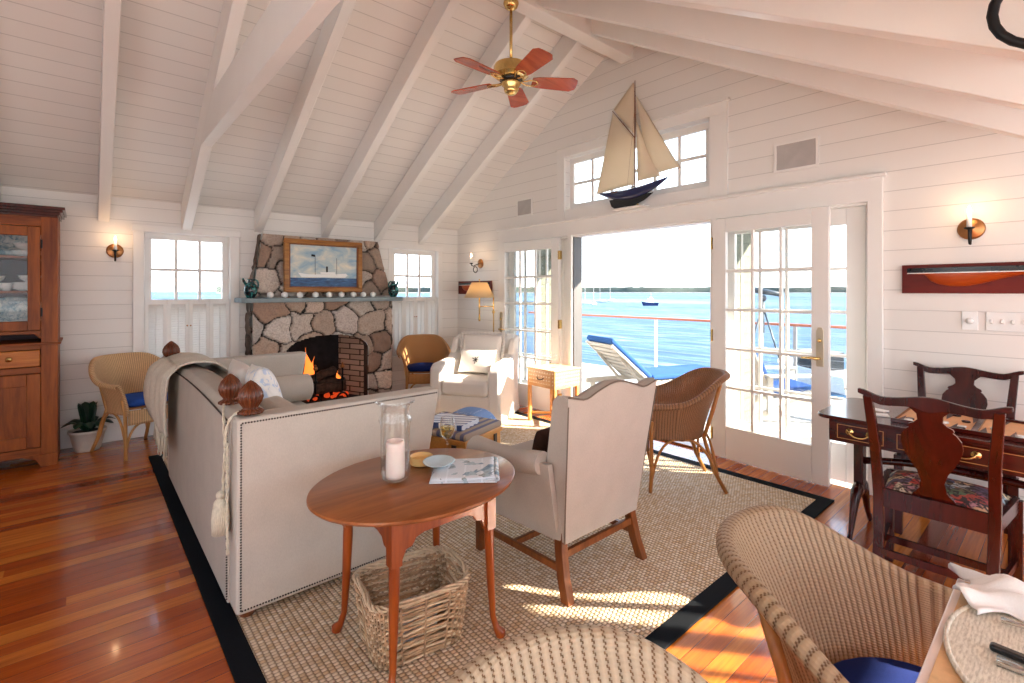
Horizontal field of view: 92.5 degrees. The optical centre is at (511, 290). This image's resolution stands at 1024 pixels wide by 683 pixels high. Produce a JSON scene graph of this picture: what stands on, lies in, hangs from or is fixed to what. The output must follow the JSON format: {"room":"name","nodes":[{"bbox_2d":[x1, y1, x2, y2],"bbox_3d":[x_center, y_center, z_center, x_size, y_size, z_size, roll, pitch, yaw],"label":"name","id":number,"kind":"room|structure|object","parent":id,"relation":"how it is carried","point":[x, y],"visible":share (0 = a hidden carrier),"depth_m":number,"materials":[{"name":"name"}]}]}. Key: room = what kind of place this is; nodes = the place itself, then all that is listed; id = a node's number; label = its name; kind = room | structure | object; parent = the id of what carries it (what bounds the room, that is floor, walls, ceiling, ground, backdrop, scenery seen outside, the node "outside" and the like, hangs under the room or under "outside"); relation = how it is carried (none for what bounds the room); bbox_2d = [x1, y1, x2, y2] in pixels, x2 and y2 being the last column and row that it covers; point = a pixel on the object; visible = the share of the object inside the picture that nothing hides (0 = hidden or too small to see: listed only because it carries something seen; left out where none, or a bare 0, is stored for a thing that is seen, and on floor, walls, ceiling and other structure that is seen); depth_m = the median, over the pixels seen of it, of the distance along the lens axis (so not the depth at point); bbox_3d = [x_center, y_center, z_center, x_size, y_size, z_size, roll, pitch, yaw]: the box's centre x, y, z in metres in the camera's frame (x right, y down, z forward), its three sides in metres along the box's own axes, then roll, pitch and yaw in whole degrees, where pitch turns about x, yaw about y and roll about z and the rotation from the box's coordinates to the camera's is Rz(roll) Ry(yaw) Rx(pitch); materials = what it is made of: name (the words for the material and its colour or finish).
{"room":"living room","nodes":[
{"label":"living room","id":0,"kind":"room"},
{"bbox_2d":[1,186,457,429],"bbox_3d":[-3.190,0.265,5.246,6.490,2.310,0.140,0,0,-41],"label":"wall","id":1,"kind":"structure","parent":0,"point":[96,290],"depth_m":4.65,"materials":[{"name":"wood"}]},
{"bbox_2d":[98,0,121,221],"bbox_3d":[-2.841,-1.644,3.462,0.086,1.984,3.003,0,0,-41],"label":"ceiling beam","id":2,"kind":"structure","parent":1,"relation":"attached to","point":[111,23],"depth_m":3.61,"materials":[{"name":"paint"}]},
{"bbox_2d":[60,418,167,449],"bbox_3d":[-4.253,1.335,4.213,3.530,0.170,0.018,0,0,-41],"label":"baseboard","id":3,"kind":"structure","parent":1,"relation":"attached to","point":[113,432],"depth_m":4.63,"materials":[{"name":"paint"}]},
{"bbox_2d":[106,236,123,260],"bbox_3d":[-3.729,-0.396,4.604,0.132,0.237,0.116,0,0,-41],"label":"wall sconce","id":4,"kind":"object","parent":1,"relation":"attached to","point":[114,250],"visible":1,"depth_m":4.62,"materials":[{"name":"gold metal"}]},
{"bbox_2d":[131,223,240,356],"bbox_3d":[-3.355,0.185,5.078,0.940,1.670,0.185,0,0,-41],"label":"window","id":5,"kind":"structure","parent":1,"relation":"in","point":[143,234],"depth_m":5.02,"materials":[{"name":"paint"}]},
{"bbox_2d":[145,299,228,357],"bbox_3d":[-3.329,0.472,5.049,0.738,0.775,0.042,0,0,-41],"label":"shutter","id":6,"kind":"object","parent":5,"relation":"attached to","point":[201,326],"visible":0.75,"depth_m":5.05,"materials":[{"name":"paint"}]},
{"bbox_2d":[181,0,247,230],"bbox_3d":[-2.351,-1.619,3.889,0.086,2.034,3.003,0,0,-41],"label":"ceiling beam","id":7,"kind":"structure","parent":1,"relation":"attached to","point":[232,12],"depth_m":3.86,"materials":[{"name":"paint"}]},
{"bbox_2d":[254,0,356,232],"bbox_3d":[-1.843,-1.644,4.333,0.086,1.984,3.003,0,0,-41],"label":"ceiling beam","id":8,"kind":"structure","parent":1,"relation":"attached to","point":[335,23],"depth_m":4.27,"materials":[{"name":"paint"}]},
{"bbox_2d":[321,0,460,236],"bbox_3d":[-1.289,-1.644,4.816,0.086,1.984,3.003,0,0,-41],"label":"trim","id":9,"kind":"structure","parent":1,"relation":"attached to","point":[441,12],"depth_m":4.59,"materials":[{"name":"paint"}]},
{"bbox_2d":[388,243,442,367],"bbox_3d":[-1.366,0.193,6.814,0.860,1.655,0.185,0,0,-41],"label":"window","id":10,"kind":"structure","parent":1,"relation":"in","point":[435,275],"depth_m":6.88,"materials":[{"name":"paint"}]},
{"bbox_2d":[393,297,436,354],"bbox_3d":[-1.340,0.472,6.784,0.698,0.775,0.042,0,0,-41],"label":"shutter","id":11,"kind":"object","parent":10,"relation":"attached to","point":[412,315],"visible":0.75,"depth_m":6.76,"materials":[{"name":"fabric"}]},
{"bbox_2d":[374,10,532,240],"bbox_3d":[-0.775,-1.644,5.265,0.086,1.984,3.003,0,0,-41],"label":"beam","id":12,"kind":"structure","parent":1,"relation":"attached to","point":[499,48],"depth_m":5.09,"materials":[{"name":"paint"}]},
{"bbox_2d":[419,35,582,243],"bbox_3d":[-0.280,-1.644,5.696,0.086,1.984,3.003,0,0,-41],"label":"beam","id":13,"kind":"structure","parent":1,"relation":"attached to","point":[566,48],"depth_m":5.55,"materials":[{"name":"paint"}]},
{"bbox_2d":[0,0,605,230],"bbox_3d":[-0.683,-1.774,3.445,7.900,1.932,6.150,0,0,-41],"label":"ceiling","id":14,"kind":"structure","parent":0,"point":[51,50],"depth_m":4.29,"materials":[{"name":"wood"}]},
{"bbox_2d":[451,0,577,107],"bbox_3d":[-0.024,-1.950,3.916,1.034,0.749,1.059,0,0,-41],"label":"ceiling fan","id":15,"kind":"object","parent":14,"relation":"hanging from","point":[511,72],"visible":1,"depth_m":3.89,"materials":[{"name":"wood"}]},
{"bbox_2d":[540,0,1023,109],"bbox_3d":[1.200,-1.644,3.001,0.086,1.984,3.005,0,0,-41],"label":"ceiling beam","id":16,"kind":"structure","parent":14,"relation":"attached to","point":[976,76],"depth_m":2.47,"materials":[{"name":"paint"}]},
{"bbox_2d":[591,19,1023,139],"bbox_3d":[1.694,-1.644,3.432,0.086,1.984,3.005,0,0,-41],"label":"trim","id":17,"kind":"structure","parent":14,"relation":"attached to","point":[1004,120],"depth_m":3.01,"materials":[{"name":"paint"}]},
{"bbox_2d":[643,0,1023,60],"bbox_3d":[0.686,-1.644,2.553,0.086,1.984,3.005,0,0,-41],"label":"ceiling beam","id":18,"kind":"structure","parent":14,"relation":"attached to","point":[961,25],"depth_m":1.72,"materials":[{"name":"paint"}]},
{"bbox_2d":[0,405,1023,682],"bbox_3d":[-0.442,1.470,1.990,6.350,0.100,8.380,0,0,-41],"label":"floor","id":19,"kind":"structure","parent":0,"point":[98,584],"depth_m":2.43,"materials":[{"name":"brown wood"}]},
{"bbox_2d":[0,202,66,466],"bbox_3d":[-4.329,0.367,3.784,1.310,2.105,0.535,0,0,-41],"label":"china cabinet","id":20,"kind":"object","parent":19,"relation":"on","point":[29,349],"visible":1,"depth_m":3.94,"materials":[{"name":"brown wood"}]},
{"bbox_2d":[0,297,26,321],"bbox_3d":[-4.165,0.173,4.105,0.420,0.246,0.079,0,0,-42],"label":"platter","id":21,"kind":"object","parent":20,"relation":"on","point":[12,309],"visible":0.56,"depth_m":4.11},
{"bbox_2d":[0,224,27,255],"bbox_3d":[-4.179,-0.432,4.091,0.380,0.276,0.083,0,0,-42],"label":"platter","id":22,"kind":"object","parent":20,"relation":"on","point":[6,241],"visible":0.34,"depth_m":4.08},
{"bbox_2d":[61,401,115,452],"bbox_3d":[-3.785,1.209,4.399,0.365,0.421,0.377,0,0,18],"label":"potted plant","id":23,"kind":"object","parent":19,"relation":"on","point":[83,435],"visible":0.92,"depth_m":4.33,"materials":[{"name":"green plant"}]},
{"bbox_2d":[88,352,167,460],"bbox_3d":[-3.389,1.005,4.424,0.721,0.844,0.712,0,0,24],"label":"wicker armchair","id":24,"kind":"object","parent":19,"relation":"on","point":[119,377],"visible":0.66,"depth_m":4.31,"materials":[{"name":"brown wicker"}]},
{"bbox_2d":[125,392,167,407],"bbox_3d":[-3.306,0.957,4.385,0.453,0.058,0.430,0,0,24],"label":"seat cushion","id":25,"kind":"object","parent":24,"relation":"on","point":[134,399],"depth_m":4.20,"materials":[{"name":"blue fabric"}]},
{"bbox_2d":[234,234,402,403],"bbox_3d":[-2.300,0.398,5.896,1.850,2.045,0.710,0,0,-41],"label":"stone fireplace","id":26,"kind":"object","parent":19,"relation":"on","point":[333,331],"visible":0.61,"depth_m":5.95,"materials":[{"name":"brown stone"}]},
{"bbox_2d":[242,278,258,297],"bbox_3d":[-2.744,-0.029,5.143,0.139,0.209,0.141,0,0,-16],"label":"jug","id":27,"kind":"object","parent":26,"relation":"on","point":[250,289],"visible":0.98,"depth_m":5.11,"materials":[{"name":"teal ceramic"}]},
{"bbox_2d":[234,297,402,302],"bbox_3d":[-2.188,0.100,5.768,1.850,0.050,0.370,0,0,-41],"label":"mantel shelf","id":28,"kind":"object","parent":26,"relation":"attached to","point":[290,299],"depth_m":5.63,"materials":[{"name":"wood"}]},
{"bbox_2d":[283,238,361,291],"bbox_3d":[-2.171,-0.285,5.683,0.900,0.600,0.050,0,0,-41],"label":"framed painting","id":29,"kind":"object","parent":26,"relation":"attached to","point":[309,265],"visible":0.98,"depth_m":5.66,"materials":[{"name":"brown wood"}]},
{"bbox_2d":[307,391,348,401],"bbox_3d":[-2.280,1.287,6.041,0.538,0.084,0.209,0,0,-41],"label":"embers","id":30,"kind":"object","parent":26,"relation":"in","point":[326,395],"visible":0.61,"depth_m":6.02,"materials":[{"name":"orange"}]},
{"bbox_2d":[313,381,346,394],"bbox_3d":[-2.282,1.186,5.971,0.129,0.146,0.524,0,0,44],"label":"log","id":31,"kind":"object","parent":30,"relation":"on","point":[327,387],"visible":0.64,"depth_m":5.97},
{"bbox_2d":[396,334,450,388],"bbox_3d":[-1.137,1.005,6.295,0.712,0.844,0.722,0,0,-16],"label":"wicker armchair","id":32,"kind":"object","parent":19,"relation":"on","point":[418,352],"visible":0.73,"depth_m":6.41,"materials":[{"name":"brown wicker"}]},
{"bbox_2d":[407,362,432,371],"bbox_3d":[-1.110,0.957,6.207,0.430,0.058,0.453,0,0,-16],"label":"seat cushion","id":33,"kind":"object","parent":32,"relation":"on","point":[411,366],"depth_m":6.04,"materials":[{"name":"blue fabric"}]},
{"bbox_2d":[464,279,494,331],"bbox_3d":[-0.380,0.632,6.341,0.456,1.575,0.446,0,0,-41],"label":"floor lamp","id":34,"kind":"object","parent":19,"relation":"on","point":[479,289],"visible":0.78,"depth_m":6.23,"materials":[{"name":"fabric"}]},
{"bbox_2d":[148,411,833,682],"bbox_3d":[-0.461,1.413,3.738,3.400,0.012,4.120,0,0,-41],"label":"area rug","id":35,"kind":"object","parent":19,"relation":"on","point":[658,598],"visible":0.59,"depth_m":2.33,"materials":[{"name":"carpet"}]},
{"bbox_2d":[162,341,437,617],"bbox_3d":[-1.558,0.895,3.225,1.080,1.027,2.291,0,0,-41],"label":"sofa","id":36,"kind":"object","parent":35,"relation":"on","point":[243,466],"visible":0.89,"depth_m":2.30,"materials":[{"name":"beige fabric"}]},
{"bbox_2d":[143,352,227,460],"bbox_3d":[-2.216,0.797,3.430,0.509,0.661,1.078,0,0,-41],"label":"throw blanket","id":37,"kind":"object","parent":36,"relation":"on","point":[155,388],"visible":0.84,"depth_m":3.36,"materials":[{"name":"fabric"}]},
{"bbox_2d":[206,365,227,377],"bbox_3d":[-2.016,0.748,3.490,0.156,0.361,0.996,0,0,-41],"label":"cushion","id":38,"kind":"object","parent":36,"relation":"on","point":[214,369],"depth_m":3.57,"materials":[{"name":"beige fabric"}]},
{"bbox_2d":[228,359,249,384],"bbox_3d":[-1.731,0.675,3.201,0.201,0.427,0.462,0,0,-36],"label":"throw pillow","id":39,"kind":"object","parent":36,"relation":"on","point":[239,369],"visible":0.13,"depth_m":3.06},
{"bbox_2d":[245,364,282,398],"bbox_3d":[-1.416,0.660,2.825,0.208,0.511,0.536,0,0,-32],"label":"throw pillow","id":40,"kind":"object","parent":36,"relation":"on","point":[262,376],"visible":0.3,"depth_m":2.64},
{"bbox_2d":[242,384,294,409],"bbox_3d":[-1.357,0.748,2.735,0.156,0.361,0.996,0,0,-41],"label":"cushion","id":41,"kind":"object","parent":36,"relation":"on","point":[273,402],"depth_m":2.52,"materials":[{"name":"beige fabric"}]},
{"bbox_2d":[276,374,313,401],"bbox_3d":[-1.890,0.792,3.885,0.567,0.218,0.218,0,0,-41],"label":"bolster pillow","id":42,"kind":"object","parent":36,"relation":"on","point":[294,388],"visible":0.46,"depth_m":3.92,"materials":[{"name":"beige fabric"}]},
{"bbox_2d":[306,448,514,682],"bbox_3d":[-0.387,1.091,2.018,0.864,0.643,0.704,0,0,-41],"label":"side table","id":43,"kind":"object","parent":35,"relation":"on","point":[357,495],"visible":0.89,"depth_m":1.85,"materials":[{"name":"brown wood"}]},
{"bbox_2d":[375,398,414,482],"bbox_3d":[-0.471,0.604,1.978,0.157,0.322,0.157,0,0,-41],"label":"hurricane lantern","id":44,"kind":"object","parent":43,"relation":"on","point":[377,403],"visible":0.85,"depth_m":1.96,"materials":[{"name":"clear glass"}]},
{"bbox_2d":[386,438,404,480],"bbox_3d":[-0.471,0.677,1.977,0.074,0.148,0.074,0,0,-41],"label":"pillar candle","id":45,"kind":"object","parent":44,"relation":"in","point":[395,447],"visible":1,"depth_m":1.95,"materials":[{"name":"beige wax"}]},
{"bbox_2d":[409,452,432,466],"bbox_3d":[-0.404,0.750,2.182,0.104,0.037,0.103,0,0,-41],"label":"wooden dish","id":46,"kind":"object","parent":43,"relation":"on","point":[416,459],"visible":0.72,"depth_m":2.19,"materials":[{"name":"brown wood"}]},
{"bbox_2d":[429,456,499,483],"bbox_3d":[-0.197,0.757,2.080,0.281,0.026,0.250,0,0,-3],"label":"folded newspaper","id":47,"kind":"object","parent":43,"relation":"on","point":[485,469],"visible":0.88,"depth_m":2.04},
{"bbox_2d":[423,455,454,467],"bbox_3d":[-0.314,0.736,2.101,0.136,0.024,0.135,0,0,-31],"label":"dish","id":48,"kind":"object","parent":47,"relation":"on","point":[435,461],"visible":1,"depth_m":2.12,"materials":[{"name":"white ceramic"}]},
{"bbox_2d":[352,545,469,670],"bbox_3d":[-0.409,1.268,1.998,0.428,0.272,0.338,0,0,-32],"label":"basket","id":49,"kind":"object","parent":35,"relation":"on","point":[452,595],"visible":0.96,"depth_m":1.92,"materials":[{"name":"wicker"}]},
{"bbox_2d":[429,411,501,448],"bbox_3d":[-0.452,1.216,3.824,0.634,0.385,0.510,0,0,31],"label":"coffee table","id":50,"kind":"object","parent":35,"relation":"on","point":[488,428],"visible":0.29,"depth_m":3.61,"materials":[{"name":"brown wood"}]},
{"bbox_2d":[433,413,479,430],"bbox_3d":[-0.468,1.002,3.762,0.350,0.040,0.274,0,0,25],"label":"hardcover book","id":51,"kind":"object","parent":50,"relation":"on","point":[462,422],"visible":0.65,"depth_m":3.69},
{"bbox_2d":[430,333,518,423],"bbox_3d":[-0.405,0.961,5.644,0.838,0.894,0.840,0,0,16],"label":"armchair","id":52,"kind":"object","parent":35,"relation":"on","point":[495,391],"visible":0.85,"depth_m":5.33,"materials":[{"name":"fabric"}]},
{"bbox_2d":[441,372,487,396],"bbox_3d":[-0.438,1.043,5.530,0.540,0.170,0.605,0,0,16],"label":"seat cushion","id":53,"kind":"object","parent":52,"relation":"on","point":[453,384],"depth_m":5.28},
{"bbox_2d":[458,349,496,372],"bbox_3d":[-0.402,0.808,5.653,0.442,0.256,0.162,0,0,15],"label":"embroidered pillow","id":54,"kind":"object","parent":52,"relation":"on","point":[480,361],"visible":0.95,"depth_m":5.61,"materials":[{"name":"white fabric"}]},
{"bbox_2d":[459,331,505,363],"bbox_3d":[-0.359,0.718,5.802,0.563,0.472,0.190,0,0,15],"label":"throw blanket","id":55,"kind":"object","parent":52,"relation":"on","point":[484,340],"visible":0.51,"depth_m":5.77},
{"bbox_2d":[453,407,496,419],"bbox_3d":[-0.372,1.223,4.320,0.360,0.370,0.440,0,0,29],"label":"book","id":56,"kind":"object","parent":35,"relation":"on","point":[473,411],"visible":0.2,"depth_m":4.28,"materials":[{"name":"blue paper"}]},
{"bbox_2d":[466,377,657,606],"bbox_3d":[0.258,0.918,2.640,0.864,0.980,0.762,0,0,-41],"label":"upholstered armchair","id":57,"kind":"object","parent":35,"relation":"on","point":[589,476],"visible":0.86,"depth_m":2.34,"materials":[{"name":"beige fabric"}]},
{"bbox_2d":[511,439,533,449],"bbox_3d":[0.186,0.948,2.723,0.500,0.080,0.540,0,0,-41],"label":"seat cushion","id":58,"kind":"object","parent":57,"relation":"on","point":[528,444],"depth_m":2.88,"materials":[{"name":"beige fabric"}]},
{"bbox_2d":[532,427,549,451],"bbox_3d":[0.218,0.820,2.579,0.300,0.233,0.120,0,0,-41],"label":"throw pillow","id":59,"kind":"object","parent":57,"relation":"on","point":[541,439],"visible":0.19,"depth_m":2.47,"materials":[{"name":"brown fabric"}]},
{"bbox_2d":[646,367,729,493],"bbox_3d":[1.252,1.001,3.635,0.706,0.827,0.697,0,0,3],"label":"wicker armchair","id":60,"kind":"object","parent":35,"relation":"on","point":[682,404],"visible":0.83,"depth_m":3.42,"materials":[{"name":"wicker"}]},
{"bbox_2d":[526,363,579,420],"bbox_3d":[0.442,1.123,5.315,0.416,0.595,0.430,0,0,-41],"label":"side table","id":61,"kind":"object","parent":19,"relation":"on","point":[559,376],"visible":0.78,"depth_m":5.22,"materials":[{"name":"brown wood"}]},
{"bbox_2d":[445,625,708,682],"bbox_3d":[0.177,1.011,0.545,0.734,0.831,0.744,0,0,-38],"label":"wicker armchair","id":62,"kind":"object","parent":19,"relation":"on","point":[571,653],"visible":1,"depth_m":0.83,"materials":[{"name":"beige wicker"}]},
{"bbox_2d":[716,505,952,682],"bbox_3d":[0.850,1.022,1.110,0.744,0.809,0.770,0,0,33],"label":"wicker armchair","id":63,"kind":"object","parent":19,"relation":"on","point":[830,609],"visible":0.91,"depth_m":1.32,"materials":[{"name":"beige wicker"}]},
{"bbox_2d":[833,657,921,682],"bbox_3d":[0.928,0.976,1.057,0.467,0.056,0.470,0,0,33],"label":"seat cushion","id":64,"kind":"object","parent":63,"relation":"on","point":[855,669],"depth_m":1.23,"materials":[{"name":"blue fabric"}]},
{"bbox_2d":[818,398,1023,539],"bbox_3d":[2.330,1.050,2.471,0.640,0.744,1.240,0,0,-41],"label":"table","id":65,"kind":"object","parent":19,"relation":"on","point":[847,419],"visible":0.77,"depth_m":2.60,"materials":[{"name":"brown wood"}]},
{"bbox_2d":[891,407,1023,442],"bbox_3d":[2.328,0.667,2.442,0.420,0.020,0.630,0,0,-41],"label":"game board","id":66,"kind":"object","parent":65,"relation":"on","point":[979,427],"visible":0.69,"depth_m":2.45,"materials":[{"name":"beige wood"}]},
{"bbox_2d":[858,388,1023,581],"bbox_3d":[1.960,0.934,2.247,0.534,0.971,0.512,0,0,-41],"label":"chair","id":67,"kind":"object","parent":19,"relation":"on","point":[934,449],"visible":0.94,"depth_m":2.14,"materials":[{"name":"brown wood"}]},
{"bbox_2d":[916,578,969,682],"bbox_3d":[0.776,1.046,0.020,1.905,0.748,1.350,0,0,-41],"label":"dining table","id":68,"kind":"object","parent":19,"relation":"on","point":[937,667],"visible":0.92,"depth_m":0.90,"materials":[{"name":"paint"}]},
{"bbox_2d":[943,604,1023,682],"bbox_3d":[0.976,0.666,0.851,0.478,0.009,0.338,0,0,-41],"label":"placemat","id":69,"kind":"object","parent":68,"relation":"on","point":[967,635],"visible":0.75,"depth_m":0.93,"materials":[{"name":"wicker"}]},
{"bbox_2d":[989,642,1023,663],"bbox_3d":[0.959,0.656,0.815,0.018,0.013,0.238,0,0,-38],"label":"table knife","id":70,"kind":"object","parent":69,"relation":"on","point":[1007,652],"visible":1,"depth_m":0.89,"materials":[{"name":"black paint"}]},
{"bbox_2d":[996,655,1023,675],"bbox_3d":[0.933,0.658,0.794,0.021,0.018,0.210,0,0,-41],"label":"fork","id":71,"kind":"object","parent":69,"relation":"on","point":[1001,662],"visible":1,"depth_m":0.86,"materials":[{"name":"silver metal"}]},
{"bbox_2d":[948,562,1023,622],"bbox_3d":[1.110,0.634,0.995,0.326,0.072,0.211,0,0,39],"label":"cloth napkin","id":72,"kind":"object","parent":68,"relation":"on","point":[1003,593],"visible":1,"depth_m":1.03,"materials":[{"name":"fabric"}]},
{"bbox_2d":[894,362,1023,564],"bbox_3d":[2.609,0.942,2.860,0.534,0.956,0.512,0,0,-41],"label":"chair","id":73,"kind":"object","parent":19,"relation":"on","point":[964,392],"visible":0.39,"depth_m":2.95,"materials":[{"name":"brown wood"}]},
{"bbox_2d":[458,45,1023,499],"bbox_3d":[2.003,-0.620,4.123,0.140,4.080,8.380,0,0,-41],"label":"wall","id":74,"kind":"structure","parent":0,"point":[936,169],"depth_m":3.37,"materials":[{"name":"wood"}]},
{"bbox_2d":[517,197,532,216],"bbox_3d":[0.156,-1.045,6.124,0.011,0.220,0.285,0,0,-41],"label":"wall speaker","id":75,"kind":"object","parent":74,"relation":"attached to","point":[524,206],"visible":1,"depth_m":6.11,"materials":[{"name":"paint"}]},
{"bbox_2d":[518,199,530,215],"bbox_3d":[0.158,-1.045,6.126,0.007,0.180,0.245,0,0,-41],"label":"grille","id":76,"kind":"object","parent":75,"relation":"attached to","point":[524,205],"depth_m":6.12,"materials":[{"name":"grey metal"}]},
{"bbox_2d":[498,238,561,410],"bbox_3d":[0.180,0.399,5.952,0.100,2.018,1.054,0,0,-43],"label":"door","id":77,"kind":"structure","parent":74,"relation":"in","point":[540,395],"depth_m":5.88,"materials":[{"name":"paint"}]},
{"bbox_2d":[509,238,567,395],"bbox_3d":[0.354,0.400,6.045,0.042,2.020,1.145,0,0,-41],"label":"window","id":78,"kind":"structure","parent":74,"relation":"in","point":[564,242],"depth_m":5.95,"materials":[{"name":"paint"}]},
{"bbox_2d":[495,0,632,63],"bbox_3d":[-1.221,-2.482,2.882,6.349,0.315,0.150,0,0,-41],"label":"trim","id":79,"kind":"structure","parent":74,"relation":"attached to","point":[577,28],"depth_m":4.39,"materials":[{"name":"paint"}]},
{"bbox_2d":[573,237,581,396],"bbox_3d":[0.746,0.405,5.567,0.136,2.030,0.012,0,0,-41],"label":"trim","id":80,"kind":"structure","parent":74,"relation":"attached to","point":[577,241],"depth_m":5.56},
{"bbox_2d":[554,97,730,219],"bbox_3d":[1.228,-1.229,4.973,0.190,0.832,2.040,0,0,-41],"label":"window","id":81,"kind":"structure","parent":74,"relation":"in","point":[716,183],"depth_m":4.58,"materials":[{"name":"paint"}]},
{"bbox_2d":[496,172,886,494],"bbox_3d":[1.233,0.304,4.964,0.195,2.232,4.180,0,0,-41],"label":"trim","id":82,"kind":"structure","parent":74,"relation":"attached to","point":[868,189],"depth_m":4.02,"materials":[{"name":"paint"}]},
{"bbox_2d":[595,83,679,211],"bbox_3d":[1.205,-1.440,4.818,0.125,1.255,0.989,0,0,-41],"label":"model sailboat","id":83,"kind":"object","parent":82,"relation":"on","point":[618,170],"visible":1,"depth_m":4.83,"materials":[{"name":"fabric"}]},
{"bbox_2d":[710,206,830,486],"bbox_3d":[1.989,0.399,3.868,0.100,2.018,0.901,0,0,-39],"label":"door","id":84,"kind":"structure","parent":74,"relation":"in","point":[811,462],"depth_m":3.78,"materials":[{"name":"paint"}]},
{"bbox_2d":[774,135,818,173],"bbox_3d":[2.193,-1.052,3.789,0.011,0.235,0.316,0,0,-41],"label":"wall speaker","id":85,"kind":"object","parent":74,"relation":"attached to","point":[803,153],"visible":1,"depth_m":3.78,"materials":[{"name":"paint"}]},
{"bbox_2d":[728,206,866,483],"bbox_3d":[2.211,0.400,3.916,0.042,2.020,1.085,0,0,-41],"label":"door","id":86,"kind":"structure","parent":74,"relation":"in","point":[854,218],"depth_m":3.64,"materials":[{"name":"paint"}]},
{"bbox_2d":[902,262,1023,293],"bbox_3d":[2.953,-0.079,2.879,0.062,0.187,1.057,0,0,-41],"label":"plaque","id":87,"kind":"object","parent":74,"relation":"attached to","point":[995,277],"visible":1,"depth_m":3.04,"materials":[{"name":"red wood"}]},
{"bbox_2d":[962,311,977,329],"bbox_3d":[2.839,0.185,3.039,0.024,0.116,0.075,0,0,-41],"label":"light switch","id":88,"kind":"object","parent":74,"relation":"attached to","point":[969,318],"visible":1,"depth_m":3.04,"materials":[{"name":"white plastic"}]},
{"bbox_2d":[957,206,985,244],"bbox_3d":[2.808,-0.401,3.004,0.116,0.237,0.132,0,0,-41],"label":"wall sconce","id":89,"kind":"object","parent":74,"relation":"attached to","point":[971,228],"visible":1,"depth_m":3.01,"materials":[{"name":"gold metal"}]},
{"bbox_2d":[986,312,1023,331],"bbox_3d":[2.941,0.184,2.924,0.021,0.115,0.156,0,0,-41],"label":"light switch","id":90,"kind":"object","parent":74,"relation":"attached to","point":[995,321],"visible":1,"depth_m":2.92,"materials":[{"name":"white plastic"}]},
{"bbox_3d":[1.626,-0.940,-0.274,6.490,0.100,2.530,0,0,-41],"label":"ceiling","id":91,"kind":"structure","parent":0,"visible":0},
{"bbox_2d":[986,0,1023,48],"bbox_3d":[1.604,-0.740,1.181,0.480,0.360,0.480,0,0,-4],"label":"hanging lamp","id":92,"kind":"object","parent":91,"relation":"hanging from","point":[1000,33],"visible":1,"depth_m":1.38,"materials":[{"name":"black metal"}]},
{"bbox_3d":[-0.376,-1.619,1.626,0.086,2.034,3.005,0,0,-41],"label":"trim","id":93,"kind":"structure","parent":0,"visible":0},
{"bbox_2d":[201,0,340,146],"bbox_3d":[-1.363,-1.390,2.759,0.084,0.300,3.802,0,0,-41],"label":"ceiling beam","id":94,"kind":"structure","parent":93,"relation":"attached to","point":[284,26],"depth_m":2.77,"materials":[{"name":"paint"}]},
{"label":"outside","id":95,"kind":"structure","parent":0,"visible":0},
{"bbox_2d":[518,356,851,487],"bbox_3d":[4.142,1.520,4.410,3.459,0.080,15.200,0,0,-41],"label":"deck","id":96,"kind":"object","parent":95,"point":[799,419],"depth_m":5.97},
{"bbox_2d":[537,249,550,364],"bbox_3d":[0.508,0.400,6.309,0.510,2.160,0.048,0,0,-41],"label":"panel","id":97,"kind":"object","parent":96,"relation":"on","point":[541,254],"visible":0.14,"depth_m":6.18,"materials":[{"name":"grey"}]},
{"bbox_2d":[585,335,709,386],"bbox_3d":[1.972,1.030,6.597,1.921,0.900,0.660,0,0,-23],"label":"lounger","id":98,"kind":"object","parent":96,"relation":"on","point":[610,351],"visible":0.69,"depth_m":6.35,"materials":[{"name":"white paint"}]},
{"bbox_2d":[528,312,845,395],"bbox_3d":[5.333,0.973,5.448,0.090,1.015,15.000,0,0,-41],"label":"deck railing","id":99,"kind":"object","parent":96,"relation":"on","point":[795,326],"visible":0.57,"depth_m":8.25,"materials":[{"name":"grey metal"}]},
{"bbox_2d":[737,233,750,423],"bbox_3d":[2.093,0.400,4.507,0.510,2.160,0.048,0,0,-41],"label":"post","id":100,"kind":"object","parent":96,"relation":"on","point":[743,240],"visible":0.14,"depth_m":4.53,"materials":[{"name":"grey"}]},
{"bbox_2d":[755,287,784,402],"bbox_3d":[3.437,0.695,6.884,0.706,1.578,0.674,0,0,-41],"label":"telescope","id":101,"kind":"object","parent":96,"relation":"on","point":[764,291],"visible":0.47,"depth_m":6.83,"materials":[{"name":"grey metal"}]},
{"bbox_2d":[755,346,810,422],"bbox_3d":[3.069,1.018,5.758,0.893,0.930,0.720,0,0,-2],"label":"chair","id":102,"kind":"object","parent":96,"relation":"on","point":[767,379],"visible":0.33,"depth_m":5.49,"materials":[{"name":"white paint"}]},
{"bbox_2d":[755,346,767,377],"bbox_3d":[2.835,0.886,5.748,0.260,0.530,0.420,0,0,-2],"label":"cushion","id":103,"kind":"object","parent":102,"relation":"on","point":[756,366],"depth_m":5.54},
{"bbox_2d":[773,379,810,396],"bbox_3d":[3.176,1.135,5.763,0.458,0.142,0.460,0,0,-2],"label":"seat cushion","id":104,"kind":"object","parent":102,"relation":"on","point":[794,385],"depth_m":5.59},
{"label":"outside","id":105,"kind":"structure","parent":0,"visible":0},
{"bbox_2d":[151,292,845,397],"bbox_3d":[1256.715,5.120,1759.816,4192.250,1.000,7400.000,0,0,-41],"label":"sea","id":106,"kind":"structure","parent":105,"point":[671,305],"depth_m":67.58,"materials":[{"name":"liquid"}]},
{"bbox_2d":[216,286,845,291],"bbox_3d":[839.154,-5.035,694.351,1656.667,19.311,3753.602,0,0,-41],"label":"shore","id":107,"kind":"structure","parent":106,"relation":"on","point":[218,288],"depth_m":1444.61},
{"bbox_2d":[778,348,845,394],"bbox_3d":[15.014,3.770,24.272,1.800,1.700,5.400,0,0,-8],"label":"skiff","id":108,"kind":"object","parent":106,"relation":"on","point":[837,366],"visible":0.36,"depth_m":23.24,"materials":[{"name":"white paint"}]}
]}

